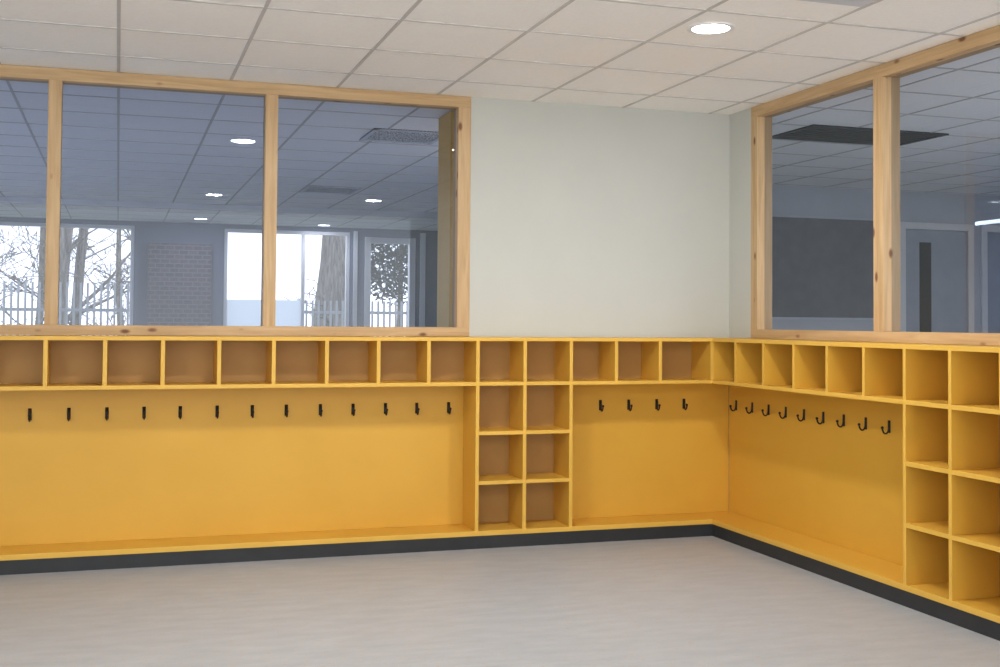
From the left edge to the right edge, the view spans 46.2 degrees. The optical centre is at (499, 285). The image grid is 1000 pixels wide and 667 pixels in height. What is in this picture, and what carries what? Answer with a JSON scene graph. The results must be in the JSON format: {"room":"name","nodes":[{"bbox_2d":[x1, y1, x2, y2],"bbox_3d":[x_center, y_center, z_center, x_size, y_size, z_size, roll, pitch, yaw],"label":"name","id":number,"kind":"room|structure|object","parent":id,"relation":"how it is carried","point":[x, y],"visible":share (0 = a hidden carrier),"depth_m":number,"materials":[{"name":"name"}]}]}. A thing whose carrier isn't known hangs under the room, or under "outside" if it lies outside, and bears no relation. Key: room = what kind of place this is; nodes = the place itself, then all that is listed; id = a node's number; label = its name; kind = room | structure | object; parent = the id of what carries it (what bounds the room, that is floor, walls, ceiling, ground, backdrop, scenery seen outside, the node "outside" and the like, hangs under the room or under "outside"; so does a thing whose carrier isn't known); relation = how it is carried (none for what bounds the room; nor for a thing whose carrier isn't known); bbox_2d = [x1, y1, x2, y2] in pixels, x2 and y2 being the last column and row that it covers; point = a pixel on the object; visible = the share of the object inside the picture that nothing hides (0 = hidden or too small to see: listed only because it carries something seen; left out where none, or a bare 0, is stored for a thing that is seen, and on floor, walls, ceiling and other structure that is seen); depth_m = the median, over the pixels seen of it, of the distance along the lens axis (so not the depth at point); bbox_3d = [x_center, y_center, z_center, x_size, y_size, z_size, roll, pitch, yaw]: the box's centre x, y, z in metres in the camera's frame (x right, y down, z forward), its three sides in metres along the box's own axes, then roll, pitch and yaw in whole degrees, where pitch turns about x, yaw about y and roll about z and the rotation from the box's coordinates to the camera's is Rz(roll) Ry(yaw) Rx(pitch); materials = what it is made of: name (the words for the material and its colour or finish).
{"room":"school cloakroom","nodes":[
{"label":"school cloakroom","id":0,"kind":"room"},
{"bbox_2d":[0,217,437,336],"bbox_3d":[-4.644,0.436,16.264,8.800,2.643,0.270,1,-2,-18],"label":"wall","id":1,"kind":"structure","parent":0,"point":[179,267],"depth_m":16.29,"materials":[{"name":"paint"}]},
{"bbox_2d":[0,222,134,335],"bbox_3d":[-6.522,0.036,15.704,3.070,1.780,0.070,1,-2,-18],"label":"frame","id":2,"kind":"object","parent":1,"relation":"attached to","point":[132,228],"visible":0.39,"depth_m":16.11,"materials":[{"name":"white paint"}]},
{"bbox_2d":[227,299,300,325],"bbox_3d":[-3.368,0.566,16.715,1.050,0.730,0.002,1,-2,-18],"label":"film","id":3,"kind":"object","parent":1,"relation":"attached to","point":[240,312],"visible":0.43,"depth_m":16.69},
{"bbox_2d":[223,229,349,326],"bbox_3d":[-3.061,0.097,16.832,1.790,1.780,0.070,1,-2,-18],"label":"frame","id":4,"kind":"object","parent":1,"relation":"attached to","point":[303,234],"visible":0.52,"depth_m":16.88,"materials":[{"name":"white paint"}]},
{"bbox_2d":[352,231,425,336],"bbox_3d":[-1.645,0.511,17.257,1.080,2.600,0.120,1,-2,-18],"label":"frame","id":5,"kind":"object","parent":1,"relation":"attached to","point":[411,242],"visible":0.54,"depth_m":17.31,"materials":[{"name":"white paint"}]},
{"bbox_2d":[53,97,729,483],"bbox_3d":[-2.061,0.157,6.418,7.600,2.643,0.100,1,-2,-18],"label":"wall","id":6,"kind":"structure","parent":0,"point":[586,220],"depth_m":7.25,"materials":[{"name":"paint"}]},
{"bbox_2d":[0,325,468,336],"bbox_3d":[-2.936,0.229,6.127,5.758,0.055,0.108,1,-2,-18],"label":"window sill","id":7,"kind":"structure","parent":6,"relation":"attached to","point":[138,330],"depth_m":6.54,"materials":[{"name":"brown wood"}]},
{"bbox_2d":[44,80,62,324],"bbox_3d":[-2.408,-0.446,6.318,0.068,1.313,0.108,1,-2,-18],"label":"mullion","id":8,"kind":"object","parent":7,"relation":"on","point":[55,94],"visible":1,"depth_m":6.27,"materials":[{"name":"brown wood"}]},
{"bbox_2d":[261,94,277,325],"bbox_3d":[-1.314,-0.426,6.674,0.070,1.313,0.108,1,-2,-18],"label":"mullion","id":9,"kind":"object","parent":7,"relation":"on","point":[270,119],"visible":0.96,"depth_m":6.62,"materials":[{"name":"brown wood"}]},
{"bbox_2d":[452,107,470,326],"bbox_3d":[-0.231,-0.408,7.027,0.078,1.313,0.108,1,-2,-18],"label":"mullion","id":10,"kind":"object","parent":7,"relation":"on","point":[462,115],"visible":0.9,"depth_m":6.98,"materials":[{"name":"brown wood"}]},
{"bbox_2d":[0,64,470,109],"bbox_3d":[-2.926,-1.144,6.168,5.758,0.066,0.108,1,-2,-18],"label":"rail","id":11,"kind":"object","parent":6,"relation":"attached to","point":[7,72],"visible":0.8,"depth_m":6.58,"materials":[{"name":"brown wood"}]},
{"bbox_2d":[437,110,453,336],"bbox_3d":[-0.107,0.211,7.618,0.540,2.638,0.330,1,-2,-18],"label":"tall cabinet","id":12,"kind":"object","parent":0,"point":[446,122],"visible":0.11,"depth_m":7.53,"materials":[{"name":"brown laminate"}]},
{"bbox_2d":[0,0,999,230],"bbox_3d":[0.743,-1.139,8.212,14.000,0.100,18.900,1,-2,-18],"label":"ceiling","id":13,"kind":"structure","parent":0,"point":[597,18],"depth_m":6.48,"materials":[{"name":"tile"}]},
{"bbox_2d":[0,196,437,218],"bbox_3d":[-3.743,-0.923,13.571,8.800,0.065,0.120,1,-2,-18],"label":"trim","id":14,"kind":"structure","parent":13,"relation":"attached to","point":[3,199],"depth_m":13.64,"materials":[{"name":"paint"}]},
{"bbox_2d":[299,186,361,194],"bbox_3d":[-1.755,-0.984,12.075,0.550,0.011,0.600,1,-2,-18],"label":"air diffuser","id":15,"kind":"object","parent":13,"relation":"in","point":[308,189],"depth_m":12.10,"materials":[{"name":"grey metal"}]},
{"bbox_2d":[359,128,438,144],"bbox_3d":[-0.699,-1.084,8.518,0.550,0.011,0.540,1,-2,-18],"label":"air diffuser","id":16,"kind":"object","parent":13,"relation":"in","point":[377,134],"depth_m":8.52,"materials":[{"name":"grey metal"}]},
{"bbox_2d":[0,0,999,229],"bbox_3d":[0.758,-1.093,8.163,14.000,0.014,18.800,1,-2,-18],"label":"grid","id":17,"kind":"object","parent":13,"relation":"attached to","point":[418,2],"depth_m":6.91,"materials":[{"name":"white metal"}]},
{"bbox_2d":[687,21,734,34],"bbox_3d":[0.959,-1.171,5.326,0.214,0.008,0.214,1,-2,-18],"label":"recessed light","id":18,"kind":"object","parent":13,"relation":"in","point":[702,28],"visible":1,"depth_m":5.32,"materials":[{"name":"white paint"}]},
{"bbox_2d":[799,0,876,6],"bbox_3d":[1.337,-1.190,4.619,0.560,0.005,0.500,1,-2,-18],"label":"ceiling panel","id":19,"kind":"object","parent":13,"relation":"in","point":[858,3],"depth_m":4.87,"materials":[{"name":"white"}]},
{"bbox_2d":[772,124,948,145],"bbox_3d":[2.543,-1.065,8.334,1.100,0.011,0.580,1,-2,-18],"label":"grille","id":20,"kind":"object","parent":13,"relation":"in","point":[814,132],"depth_m":8.30,"materials":[{"name":"black metal"}]},
{"bbox_2d":[0,536,999,666],"bbox_3d":[0.722,1.603,8.129,14.000,0.100,18.900,1,-2,-18],"label":"floor","id":21,"kind":"structure","parent":0,"point":[702,601],"depth_m":5.19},
{"bbox_2d":[0,335,999,640],"bbox_3d":[-0.920,0.821,4.299,6.520,1.206,4.599,1,-2,-18],"label":"shelf unit","id":22,"kind":"object","parent":21,"relation":"on","point":[525,453],"visible":1,"depth_m":6.53,"materials":[{"name":"yellow laminate"}]},
{"bbox_2d":[28,408,31,421],"bbox_3d":[-2.482,0.684,6.177,0.018,0.070,0.051,1,-2,-18],"label":"coat hook","id":23,"kind":"object","parent":22,"relation":"attached to","point":[29,409],"visible":1,"depth_m":6.20,"materials":[{"name":"black metal"}]},
{"bbox_2d":[67,408,70,420],"bbox_3d":[-2.297,0.687,6.237,0.018,0.070,0.051,1,-2,-18],"label":"coat hook","id":24,"kind":"object","parent":22,"relation":"attached to","point":[68,409],"visible":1,"depth_m":6.25,"materials":[{"name":"black metal"}]},
{"bbox_2d":[105,407,108,420],"bbox_3d":[-2.114,0.690,6.297,0.018,0.070,0.051,1,-2,-18],"label":"coat hook","id":25,"kind":"object","parent":22,"relation":"attached to","point":[106,408],"visible":1,"depth_m":6.31,"materials":[{"name":"black metal"}]},
{"bbox_2d":[142,407,145,419],"bbox_3d":[-1.931,0.693,6.356,0.018,0.070,0.051,1,-2,-18],"label":"coat hook","id":26,"kind":"object","parent":22,"relation":"attached to","point":[143,408],"visible":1,"depth_m":6.37,"materials":[{"name":"black metal"}]},
{"bbox_2d":[178,406,181,418],"bbox_3d":[-1.751,0.697,6.415,0.018,0.070,0.051,1,-2,-18],"label":"coat hook","id":27,"kind":"object","parent":22,"relation":"attached to","point":[180,407],"visible":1,"depth_m":6.43,"materials":[{"name":"black metal"}]},
{"bbox_2d":[215,406,218,418],"bbox_3d":[-1.562,0.700,6.476,0.018,0.070,0.051,1,-2,-18],"label":"coat hook","id":28,"kind":"object","parent":22,"relation":"attached to","point":[217,407],"visible":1,"depth_m":6.49,"materials":[{"name":"black metal"}]},
{"bbox_2d":[251,405,253,417],"bbox_3d":[-1.380,0.703,6.536,0.018,0.070,0.051,1,-2,-18],"label":"coat hook","id":29,"kind":"object","parent":22,"relation":"attached to","point":[252,406],"visible":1,"depth_m":6.55,"materials":[{"name":"black metal"}]},
{"bbox_2d":[285,405,288,416],"bbox_3d":[-1.200,0.706,6.594,0.018,0.070,0.051,1,-2,-18],"label":"coat hook","id":30,"kind":"object","parent":22,"relation":"attached to","point":[286,406],"visible":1,"depth_m":6.61,"materials":[{"name":"black metal"}]},
{"bbox_2d":[319,404,322,416],"bbox_3d":[-1.017,0.709,6.654,0.018,0.070,0.051,1,-2,-18],"label":"coat hook","id":31,"kind":"object","parent":22,"relation":"attached to","point":[320,405],"visible":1,"depth_m":6.67,"materials":[{"name":"black metal"}]},
{"bbox_2d":[351,404,355,415],"bbox_3d":[-0.838,0.713,6.712,0.018,0.070,0.051,1,-2,-18],"label":"coat hook","id":32,"kind":"object","parent":22,"relation":"attached to","point":[353,410],"visible":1,"depth_m":6.73,"materials":[{"name":"black metal"}]},
{"bbox_2d":[384,403,387,415],"bbox_3d":[-0.657,0.716,6.771,0.018,0.070,0.051,1,-2,-18],"label":"coat hook","id":33,"kind":"object","parent":22,"relation":"attached to","point":[385,404],"visible":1,"depth_m":6.79,"materials":[{"name":"black metal"}]},
{"bbox_2d":[415,403,419,414],"bbox_3d":[-0.480,0.719,6.829,0.018,0.070,0.051,1,-2,-18],"label":"coat hook","id":34,"kind":"object","parent":22,"relation":"attached to","point":[417,409],"visible":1,"depth_m":6.84,"materials":[{"name":"black metal"}]},
{"bbox_2d":[447,402,451,413],"bbox_3d":[-0.296,0.722,6.889,0.018,0.070,0.051,1,-2,-18],"label":"coat hook","id":35,"kind":"object","parent":22,"relation":"attached to","point":[449,408],"visible":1,"depth_m":6.91,"materials":[{"name":"black metal"}]},
{"bbox_2d":[599,400,603,411],"bbox_3d":[0.626,0.738,7.190,0.018,0.070,0.051,1,-2,-18],"label":"coat hook","id":36,"kind":"object","parent":22,"relation":"attached to","point":[601,407],"visible":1,"depth_m":7.21,"materials":[{"name":"black metal"}]},
{"bbox_2d":[627,399,632,410],"bbox_3d":[0.806,0.741,7.248,0.018,0.070,0.051,1,-2,-18],"label":"coat hook","id":37,"kind":"object","parent":22,"relation":"attached to","point":[628,400],"visible":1,"depth_m":7.26,"materials":[{"name":"black metal"}]},
{"bbox_2d":[655,399,660,410],"bbox_3d":[0.988,0.744,7.308,0.018,0.070,0.051,1,-2,-18],"label":"coat hook","id":38,"kind":"object","parent":22,"relation":"attached to","point":[656,400],"visible":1,"depth_m":7.32,"materials":[{"name":"black metal"}]},
{"bbox_2d":[683,399,687,409],"bbox_3d":[1.168,0.748,7.366,0.018,0.070,0.051,1,-2,-18],"label":"coat hook","id":39,"kind":"object","parent":22,"relation":"attached to","point":[683,399],"visible":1,"depth_m":7.38,"materials":[{"name":"black metal"}]},
{"bbox_2d":[729,400,736,410],"bbox_3d":[1.469,0.757,7.384,0.051,0.070,0.018,1,-2,-18],"label":"coat hook","id":40,"kind":"object","parent":22,"relation":"attached to","point":[730,406],"visible":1,"depth_m":7.38,"materials":[{"name":"black metal"}]},
{"bbox_2d":[745,402,752,413],"bbox_3d":[1.530,0.752,7.197,0.051,0.070,0.018,1,-2,-18],"label":"coat hook","id":41,"kind":"object","parent":22,"relation":"attached to","point":[746,408],"visible":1,"depth_m":7.20,"materials":[{"name":"black metal"}]},
{"bbox_2d":[761,404,769,415],"bbox_3d":[1.589,0.747,7.016,0.051,0.070,0.018,1,-2,-18],"label":"coat hook","id":42,"kind":"object","parent":22,"relation":"attached to","point":[768,405],"visible":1,"depth_m":7.02,"materials":[{"name":"black metal"}]},
{"bbox_2d":[778,407,786,418],"bbox_3d":[1.648,0.742,6.835,0.051,0.070,0.018,1,-2,-18],"label":"coat hook","id":43,"kind":"object","parent":22,"relation":"attached to","point":[779,413],"visible":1,"depth_m":6.83,"materials":[{"name":"black metal"}]},
{"bbox_2d":[796,409,804,421],"bbox_3d":[1.707,0.737,6.654,0.051,0.070,0.018,1,-2,-18],"label":"coat hook","id":44,"kind":"object","parent":22,"relation":"attached to","point":[797,415],"visible":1,"depth_m":6.65,"materials":[{"name":"black metal"}]},
{"bbox_2d":[815,412,823,424],"bbox_3d":[1.766,0.732,6.471,0.051,0.070,0.018,1,-2,-18],"label":"coat hook","id":45,"kind":"object","parent":22,"relation":"attached to","point":[816,418],"visible":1,"depth_m":6.47,"materials":[{"name":"black metal"}]},
{"bbox_2d":[836,414,844,427],"bbox_3d":[1.826,0.727,6.289,0.051,0.070,0.018,1,-2,-18],"label":"coat hook","id":46,"kind":"object","parent":22,"relation":"attached to","point":[843,415],"visible":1,"depth_m":6.29,"materials":[{"name":"black metal"}]},
{"bbox_2d":[858,417,866,430],"bbox_3d":[1.887,0.722,6.104,0.051,0.070,0.018,1,-2,-18],"label":"coat hook","id":47,"kind":"object","parent":22,"relation":"attached to","point":[865,418],"visible":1,"depth_m":6.10,"materials":[{"name":"black metal"}]},
{"bbox_2d":[881,420,890,433],"bbox_3d":[1.947,0.717,5.918,0.051,0.070,0.018,1,-2,-18],"label":"coat hook","id":48,"kind":"object","parent":22,"relation":"attached to","point":[889,426],"visible":1,"depth_m":5.92,"materials":[{"name":"black metal"}]},
{"bbox_2d":[729,108,985,345],"bbox_3d":[2.853,0.105,3.447,0.100,2.643,8.600,1,-2,-18],"label":"wall","id":49,"kind":"structure","parent":0,"point":[740,122],"depth_m":7.41,"materials":[{"name":"paint"}]},
{"bbox_2d":[751,25,999,117],"bbox_3d":[2.376,-1.140,4.966,0.108,0.066,4.918,1,-2,-18],"label":"rail","id":50,"kind":"object","parent":49,"relation":"attached to","point":[988,39],"visible":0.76,"depth_m":6.01,"materials":[{"name":"brown wood"}]},
{"bbox_2d":[751,329,999,345],"bbox_3d":[2.365,0.233,4.924,0.108,0.055,4.918,1,-2,-18],"label":"rail","id":51,"kind":"object","parent":49,"relation":"attached to","point":[988,339],"visible":0.9,"depth_m":5.97,"materials":[{"name":"brown wood"}]},
{"bbox_2d":[751,116,771,328],"bbox_3d":[1.619,-0.387,7.247,0.108,1.313,0.073,1,-2,-18],"label":"window frame post","id":52,"kind":"object","parent":51,"relation":"on","point":[761,127],"visible":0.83,"depth_m":7.22,"materials":[{"name":"brown wood"}]},
{"bbox_2d":[873,77,900,331],"bbox_3d":[2.004,-0.420,6.067,0.108,1.313,0.080,1,-2,-18],"label":"mullion","id":53,"kind":"object","parent":51,"relation":"on","point":[886,90],"visible":1,"depth_m":6.04,"materials":[{"name":"brown wood"}]},
{"bbox_2d":[772,185,999,332],"bbox_3d":[3.585,0.360,11.676,6.400,2.643,0.100,1,-2,-18],"label":"wall","id":54,"kind":"structure","parent":0,"point":[976,210],"depth_m":11.68,"materials":[{"name":"paint"}]},
{"bbox_2d":[772,214,873,319],"bbox_3d":[2.906,-0.178,11.400,1.760,1.010,0.029,1,-2,-18],"label":"pinboard","id":55,"kind":"object","parent":54,"relation":"attached to","point":[822,267],"visible":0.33,"depth_m":11.48,"materials":[{"name":"fabric"}]},
{"bbox_2d":[900,222,973,332],"bbox_3d":[4.431,0.529,11.879,0.900,2.330,0.029,1,-2,-18],"label":"door frame","id":56,"kind":"structure","parent":54,"relation":"in","point":[969,228],"depth_m":11.94,"materials":[{"name":"white paint"}]},
{"bbox_2d":[906,230,966,332],"bbox_3d":[4.434,0.562,11.868,0.744,2.242,0.049,1,-2,-18],"label":"door leaf","id":57,"kind":"structure","parent":56,"relation":"attached to","point":[936,261],"depth_m":11.89,"materials":[{"name":"paint"}]},
{"bbox_2d":[980,225,999,332],"bbox_3d":[5.382,0.545,12.188,0.900,2.330,0.029,1,-2,-18],"label":"door frame","id":58,"kind":"structure","parent":54,"relation":"in","point":[984,229],"depth_m":12.07,"materials":[{"name":"white paint"}]},
{"bbox_2d":[987,233,999,332],"bbox_3d":[5.385,0.579,12.178,0.744,2.242,0.049,1,-2,-18],"label":"door leaf","id":59,"kind":"structure","parent":58,"relation":"attached to","point":[993,239],"depth_m":12.11,"materials":[{"name":"paint"}]},
{"label":"outside","id":60,"kind":"structure","parent":0,"visible":0},
{"bbox_3d":[-9.501,2.299,33.000,45.000,0.100,34.650,1,-2,-18],"label":"ground","id":61,"kind":"structure","parent":60,"visible":0},
{"bbox_2d":[0,226,45,300],"bbox_3d":[-10.439,-1.711,22.223,3.413,7.322,2.859,0,-2,8],"label":"bare tree","id":62,"kind":"object","parent":61,"relation":"on","point":[3,242],"visible":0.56,"depth_m":22.91,"materials":[{"name":"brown plant"}]},
{"bbox_2d":[0,226,99,324],"bbox_3d":[-10.117,-1.300,25.696,3.312,6.709,2.205,1,-2,-18],"label":"bare tree","id":63,"kind":"object","parent":61,"relation":"on","point":[41,268],"visible":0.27,"depth_m":25.70,"materials":[{"name":"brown plant"}]},
{"bbox_2d":[0,228,130,324],"bbox_3d":[-7.160,-2.826,20.023,4.797,9.467,2.937,1,-2,-3],"label":"bare tree","id":64,"kind":"object","parent":61,"relation":"on","point":[79,270],"visible":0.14,"depth_m":20.28,"materials":[{"name":"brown plant"}]},
{"bbox_2d":[27,227,129,324],"bbox_3d":[-7.195,-2.706,20.461,4.936,9.279,2.199,0,-2,18],"label":"bare tree","id":65,"kind":"object","parent":61,"relation":"on","point":[66,234],"visible":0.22,"depth_m":19.93,"materials":[{"name":"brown plant"}]},
{"bbox_2d":[68,229,129,335],"bbox_3d":[-9.396,-1.542,29.035,3.360,7.409,3.036,1,-2,-18],"label":"bare tree","id":66,"kind":"object","parent":61,"relation":"on","point":[118,231],"visible":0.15,"depth_m":29.19,"materials":[{"name":"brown plant"}]},
{"bbox_2d":[71,229,130,312],"bbox_3d":[-7.870,-1.339,24.547,3.019,6.769,2.947,0,-2,14],"label":"bare tree","id":67,"kind":"object","parent":61,"relation":"on","point":[128,230],"visible":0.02,"depth_m":24.45,"materials":[{"name":"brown plant"}]},
{"bbox_2d":[0,281,407,335],"bbox_3d":[-5.283,0.913,18.578,18.035,1.880,0.050,1,-2,-18],"label":"picket fence","id":68,"kind":"object","parent":61,"relation":"on","point":[80,309],"visible":0.09,"depth_m":18.27,"materials":[{"name":"metal"}]},
{"bbox_2d":[283,235,345,326],"bbox_3d":[-2.999,-1.856,20.885,1.536,7.676,2.614,-1,-2,42],"label":"bare tree","id":69,"kind":"object","parent":61,"relation":"on","point":[331,277],"visible":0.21,"depth_m":20.65,"materials":[{"name":"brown plant"}]},
{"bbox_2d":[371,244,407,326],"bbox_3d":[-2.203,-0.244,25.893,3.134,4.704,2.031,1,-2,-18],"label":"evergreen tree","id":70,"kind":"object","parent":61,"relation":"on","point":[400,251],"visible":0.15,"depth_m":25.50,"materials":[{"name":"green plant"}]}
]}

